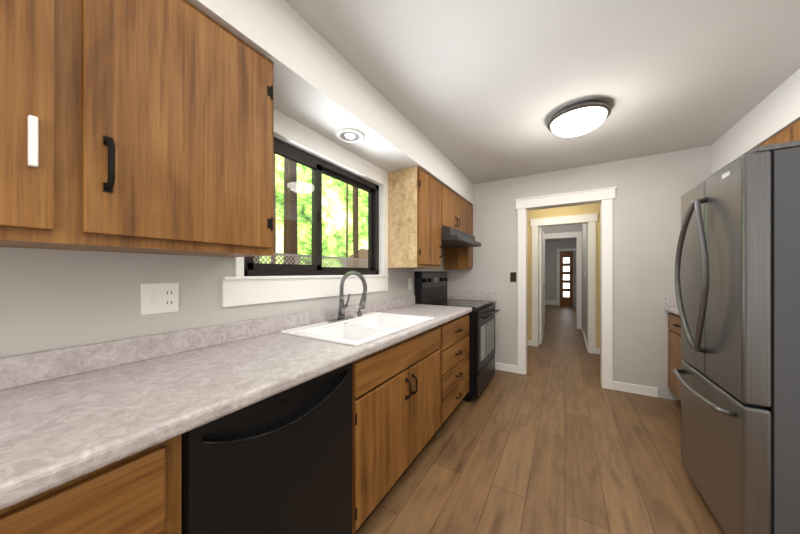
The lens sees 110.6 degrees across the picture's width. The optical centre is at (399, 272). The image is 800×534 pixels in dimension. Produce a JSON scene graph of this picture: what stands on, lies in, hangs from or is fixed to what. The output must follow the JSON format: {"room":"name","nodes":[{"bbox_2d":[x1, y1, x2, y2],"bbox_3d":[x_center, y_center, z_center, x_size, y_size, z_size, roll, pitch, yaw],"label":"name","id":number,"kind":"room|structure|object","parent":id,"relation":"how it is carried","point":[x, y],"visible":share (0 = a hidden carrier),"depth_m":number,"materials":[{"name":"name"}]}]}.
{"room":"kitchen","nodes":[
{"label":"kitchen","id":0,"kind":"room"},
{"bbox_2d":[0,137,449,356],"bbox_3d":[-0.706,0.032,1.643,0.120,2.430,5.540,0,0,31],"label":"wall","id":1,"kind":"structure","parent":0,"point":[51,299],"depth_m":0.98,"materials":[{"name":"grey paint"}]},
{"bbox_2d":[0,0,79,249],"bbox_3d":[-1.090,-0.487,0.554,0.328,0.828,0.507,0,0,31],"label":"upper cabinet","id":2,"kind":"object","parent":1,"relation":"attached to","point":[40,39],"depth_m":0.65,"materials":[{"name":"brown wood"}]},
{"bbox_2d":[141,283,178,314],"bbox_3d":[-0.950,0.102,1.102,0.013,0.120,0.120,0,0,31],"label":"electrical outlet plate","id":3,"kind":"object","parent":1,"relation":"attached to","point":[156,298],"visible":1,"depth_m":1.10,"materials":[{"name":"white plastic"}]},
{"bbox_2d":[76,0,273,256],"bbox_3d":[-0.814,-0.487,1.018,0.328,0.828,0.573,0,0,31],"label":"upper cabinet","id":4,"kind":"object","parent":1,"relation":"attached to","point":[138,126],"depth_m":0.87,"materials":[{"name":"brown wood"}]},
{"bbox_2d":[222,108,388,306],"bbox_3d":[-0.509,-0.369,1.920,0.123,1.063,1.398,0,0,31],"label":"window","id":5,"kind":"structure","parent":1,"relation":"in","point":[239,288],"depth_m":1.85,"materials":[{"name":"white wood"}]},
{"bbox_2d":[408,278,411,289],"bbox_3d":[0.106,0.119,2.882,0.006,0.115,0.070,0,0,31],"label":"electrical outlet plate","id":6,"kind":"object","parent":1,"relation":"attached to","point":[409,283],"visible":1,"depth_m":2.87,"materials":[{"name":"white plastic"}]},
{"bbox_2d":[388,166,442,267],"bbox_3d":[0.163,-0.472,2.625,0.362,0.858,0.503,0,0,31],"label":"upper cabinet","id":7,"kind":"object","parent":1,"relation":"attached to","point":[414,217],"visible":0.98,"depth_m":2.44,"materials":[{"name":"brown wood"}]},
{"bbox_2d":[444,202,472,268],"bbox_3d":[0.783,-0.472,3.699,0.328,0.858,0.237,0,0,31],"label":"upper cabinet","id":8,"kind":"object","parent":1,"relation":"attached to","point":[458,258],"visible":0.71,"depth_m":3.60,"materials":[{"name":"brown wood"}]},
{"bbox_2d":[187,0,473,204],"bbox_3d":[-0.508,-1.043,1.525,0.340,0.280,5.300,0,0,31],"label":"soffit","id":9,"kind":"structure","parent":0,"point":[323,87],"depth_m":1.50,"materials":[{"name":"white paint"}]},
{"bbox_2d":[336,128,363,142],"bbox_3d":[-0.329,-0.894,1.826,0.188,0.018,0.188,0,0,31],"label":"recessed light","id":10,"kind":"object","parent":9,"relation":"in","point":[348,135],"visible":1,"depth_m":1.81,"materials":[{"name":"white metal"}]},
{"bbox_2d":[440,183,467,233],"bbox_3d":[0.514,-0.677,3.215,0.362,0.448,0.866,0,0,31],"label":"upper cabinet","id":11,"kind":"object","parent":9,"relation":"hanging from","point":[454,210],"visible":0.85,"depth_m":3.06,"materials":[{"name":"brown wood"}]},
{"bbox_2d":[441,227,480,247],"bbox_3d":[0.575,-0.385,3.179,0.499,0.133,0.860,0,0,31],"label":"range hood","id":12,"kind":"object","parent":11,"relation":"attached to","point":[451,237],"visible":0.71,"depth_m":2.94,"materials":[{"name":"grey metal"}]},
{"bbox_2d":[356,305,724,533],"bbox_3d":[3.395,1.287,4.350,4.620,0.080,14.450,0,0,31],"label":"floor","id":13,"kind":"structure","parent":0,"point":[557,438],"depth_m":1.81,"materials":[{"name":"brown wood"}]},
{"bbox_2d":[0,435,180,533],"bbox_3d":[-1.040,0.810,0.332,0.640,0.873,1.105,0,0,31],"label":"base cabinet","id":14,"kind":"object","parent":13,"relation":"on","point":[139,492],"visible":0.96,"depth_m":0.56,"materials":[{"name":"brown wood"}]},
{"bbox_2d":[0,295,471,510],"bbox_3d":[-0.456,0.308,1.322,0.633,0.132,3.405,0,0,31],"label":"countertop","id":15,"kind":"structure","parent":14,"relation":"on","point":[67,414],"depth_m":0.81,"materials":[{"name":"laminate"}]},
{"bbox_2d":[328,271,366,322],"bbox_3d":[-0.314,0.153,1.817,0.241,0.328,0.250,0,0,31],"label":"faucet","id":16,"kind":"object","parent":15,"relation":"on","point":[341,313],"visible":1,"depth_m":1.84,"materials":[{"name":"silver metal"}]},
{"bbox_2d":[281,312,433,345],"bbox_3d":[-0.205,0.419,1.740,0.535,0.202,0.850,0,0,31],"label":"sink","id":17,"kind":"object","parent":15,"relation":"in","point":[356,330],"visible":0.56,"depth_m":1.75,"materials":[{"name":"white ceramic"}]},
{"bbox_2d":[357,307,365,315],"bbox_3d":[-0.281,0.283,2.018,0.068,0.069,0.034,0,0,31],"label":"soap dispenser","id":18,"kind":"object","parent":17,"relation":"on","point":[359,312],"visible":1,"depth_m":2.01,"materials":[{"name":"silver metal"}]},
{"bbox_2d":[181,363,351,533],"bbox_3d":[-0.606,0.813,1.070,0.596,0.868,0.598,0,0,31],"label":"dishwasher","id":19,"kind":"object","parent":13,"relation":"on","point":[280,463],"visible":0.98,"depth_m":0.88,"materials":[{"name":"black metal"}]},
{"bbox_2d":[352,326,440,533],"bbox_3d":[-0.192,0.810,1.756,0.640,0.873,0.990,0,0,31],"label":"base cabinet","id":20,"kind":"object","parent":13,"relation":"on","point":[396,407],"visible":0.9,"depth_m":1.44,"materials":[{"name":"brown wood"}]},
{"bbox_2d":[432,314,468,437],"bbox_3d":[0.242,0.810,2.484,0.640,0.873,0.695,0,0,31],"label":"base cabinet","id":21,"kind":"object","parent":13,"relation":"on","point":[454,348],"visible":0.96,"depth_m":2.27,"materials":[{"name":"brown wood"}]},
{"bbox_2d":[415,271,499,401],"bbox_3d":[0.664,0.617,3.085,0.732,1.260,0.760,0,0,31],"label":"range","id":22,"kind":"object","parent":13,"relation":"on","point":[430,287],"visible":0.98,"depth_m":2.91,"materials":[{"name":"black metal"}]},
{"bbox_2d":[668,312,683,402],"bbox_3d":[2.730,0.810,2.303,0.602,0.872,0.643,0,0,31],"label":"base cabinet","id":23,"kind":"object","parent":13,"relation":"on","point":[675,359],"visible":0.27,"depth_m":2.43,"materials":[{"name":"brown wood"}]},
{"bbox_2d":[664,297,678,314],"bbox_3d":[2.553,0.308,2.029,0.628,0.132,1.296,0,0,31],"label":"countertop","id":24,"kind":"structure","parent":23,"relation":"on","point":[671,306],"depth_m":2.69,"materials":[{"name":"laminate"}]},
{"bbox_2d":[673,140,799,533],"bbox_3d":[1.880,0.371,1.248,0.848,1.752,0.710,0,0,31],"label":"refrigerator","id":25,"kind":"object","parent":13,"relation":"on","point":[737,274],"visible":1,"depth_m":1.12,"materials":[{"name":"grey metal"}]},
{"bbox_3d":[0.882,0.811,3.591,0.607,0.873,0.323,0,0,31],"label":"cabinet filler","id":26,"kind":"object","parent":13,"relation":"on","visible":0},
{"bbox_2d":[447,290,496,302],"bbox_3d":[0.892,0.308,3.584,0.633,0.132,0.325,0,0,31],"label":"countertop","id":27,"kind":"structure","parent":26,"relation":"on","point":[471,294],"depth_m":3.68,"materials":[{"name":"laminate"}]},
{"bbox_2d":[285,0,799,240],"bbox_3d":[3.395,-1.223,4.350,4.620,0.080,14.450,0,0,31],"label":"ceiling","id":28,"kind":"structure","parent":0,"point":[477,91],"depth_m":1.59,"materials":[{"name":"white paint"}]},
{"bbox_2d":[547,100,610,136],"bbox_3d":[1.323,-1.113,2.064,0.400,0.140,0.400,0,0,31],"label":"ceiling light","id":29,"kind":"object","parent":28,"relation":"attached to","point":[579,118],"visible":1,"depth_m":1.96,"materials":[{"name":"white glass"}]},
{"bbox_2d":[539,224,581,233],"bbox_3d":[3.581,0.032,6.434,1.065,2.430,0.120,0,0,31],"label":"wall","id":30,"kind":"structure","parent":0,"point":[563,228],"depth_m":6.30,"materials":[{"name":"grey paint"}]},
{"bbox_2d":[544,231,581,328],"bbox_3d":[3.677,0.171,6.356,0.884,2.152,0.156,0,0,31],"label":"door frame","id":31,"kind":"structure","parent":30,"relation":"attached to","point":[577,235],"depth_m":6.12,"materials":[{"name":"white wood"}]},
{"bbox_2d":[545,240,575,306],"bbox_3d":[6.230,0.032,10.210,1.990,2.430,0.120,0,0,31],"label":"wall","id":32,"kind":"structure","parent":0,"point":[551,247],"depth_m":10.41,"materials":[{"name":"grey paint"}]},
{"bbox_2d":[545,300,558,305],"bbox_3d":[5.684,1.132,10.419,0.500,0.190,0.076,0,0,31],"label":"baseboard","id":33,"kind":"structure","parent":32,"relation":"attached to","point":[551,302],"depth_m":10.37,"materials":[{"name":"white"}]},
{"bbox_2d":[557,248,575,306],"bbox_3d":[6.098,0.182,10.155,0.600,2.130,0.099,0,0,31],"label":"front door","id":34,"kind":"structure","parent":32,"relation":"in","point":[564,277],"depth_m":10.17,"materials":[{"name":"brown wood"}]},
{"bbox_2d":[527,203,599,347],"bbox_3d":[2.736,0.032,4.493,3.340,2.430,0.120,0,0,31],"label":"wall","id":35,"kind":"structure","parent":0,"point":[567,211],"depth_m":4.50,"materials":[{"name":"yellow paint"}]},
{"bbox_2d":[539,228,547,343],"bbox_3d":[2.631,0.232,5.082,0.120,2.010,0.774,0,0,31],"label":"door","id":36,"kind":"structure","parent":35,"relation":"in","point":[541,285],"depth_m":4.79,"materials":[{"name":"white wood"}]},
{"bbox_2d":[530,213,597,353],"bbox_3d":[2.649,0.171,4.524,0.954,2.152,0.156,0,0,31],"label":"door frame","id":37,"kind":"structure","parent":35,"relation":"attached to","point":[589,219],"depth_m":4.37,"materials":[{"name":"white wood"}]},
{"bbox_2d":[450,146,710,400],"bbox_3d":[1.960,0.032,3.209,2.857,2.430,0.120,0,0,31],"label":"wall","id":38,"kind":"structure","parent":0,"point":[650,190],"depth_m":2.89,"materials":[{"name":"grey paint"}]},
{"bbox_2d":[510,272,515,281],"bbox_3d":[1.412,0.057,3.458,0.070,0.120,0.013,0,0,31],"label":"switch plate","id":39,"kind":"object","parent":38,"relation":"attached to","point":[512,276],"visible":1,"depth_m":3.46,"materials":[{"name":"brown metal"}]},
{"bbox_2d":[515,186,616,389],"bbox_3d":[1.891,0.171,3.241,1.004,2.152,0.176,0,0,31],"label":"door frame","id":40,"kind":"structure","parent":38,"relation":"attached to","point":[604,197],"depth_m":3.06,"materials":[{"name":"white wood"}]},
{"bbox_2d":[495,362,657,396],"bbox_3d":[1.900,1.201,3.167,1.567,0.092,0.014,0,0,31],"label":"baseboard","id":41,"kind":"structure","parent":38,"relation":"attached to","point":[637,389],"depth_m":2.88,"materials":[{"name":"white wood"}]},
{"bbox_2d":[576,223,587,342],"bbox_3d":[4.427,0.032,6.698,0.120,2.430,5.400,0,0,31],"label":"wall","id":42,"kind":"structure","parent":0,"point":[585,277],"depth_m":5.05,"materials":[{"name":"grey paint"}]},
{"bbox_2d":[576,309,587,350],"bbox_3d":[4.338,1.201,6.681,0.014,0.092,5.280,0,0,31],"label":"baseboard","id":43,"kind":"structure","parent":42,"relation":"attached to","point":[583,334],"depth_m":4.98,"materials":[{"name":"white wood"}]},
{"bbox_2d":[711,68,799,175],"bbox_3d":[1.670,-1.043,0.227,0.303,0.280,5.300,0,0,31],"label":"soffit","id":44,"kind":"structure","parent":0,"point":[776,111],"depth_m":1.92,"materials":[{"name":"white paint"}]},
{"bbox_3d":[1.852,0.032,0.119,0.120,2.430,5.540,0,0,31],"label":"wall","id":45,"kind":"structure","parent":0,"visible":0},
{"bbox_2d":[760,120,799,145],"bbox_3d":[2.533,-0.512,1.677,0.301,0.778,0.636,0,0,31],"label":"upper cabinet","id":46,"kind":"object","parent":45,"relation":"attached to","point":[790,133],"visible":0.04,"depth_m":1.68,"materials":[{"name":"brown wood"}]},
{"label":"outside","id":47,"kind":"structure","parent":0,"visible":0},
{"bbox_2d":[259,154,367,266],"bbox_3d":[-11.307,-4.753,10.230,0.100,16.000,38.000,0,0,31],"label":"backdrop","id":48,"kind":"structure","parent":47,"point":[303,195],"depth_m":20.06,"materials":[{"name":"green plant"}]},
{"bbox_3d":[-5.637,1.897,6.851,13.300,0.100,38.000,0,0,31],"label":"ground","id":49,"kind":"structure","parent":47,"visible":0},
{"bbox_2d":[253,158,358,267],"bbox_3d":[-2.550,-4.953,16.804,5.833,13.600,16.180,0,0,31],"label":"tree","id":50,"kind":"object","parent":49,"relation":"on","point":[292,204],"depth_m":12.27,"materials":[{"name":"brown plant"}]},
{"bbox_2d":[253,253,367,267],"bbox_3d":[-3.111,0.687,6.501,0.080,2.320,20.016,0,0,31],"label":"fence","id":51,"kind":"object","parent":49,"relation":"on","point":[297,260],"depth_m":7.55,"materials":[{"name":"brown wood"}]},
{"bbox_2d":[342,249,367,267],"bbox_3d":[-1.003,0.172,19.805,3.600,3.350,5.600,0,0,31],"label":"house","id":52,"kind":"structure","parent":49,"relation":"on","point":[362,251],"depth_m":17.43,"materials":[{"name":"brown"}]}
]}

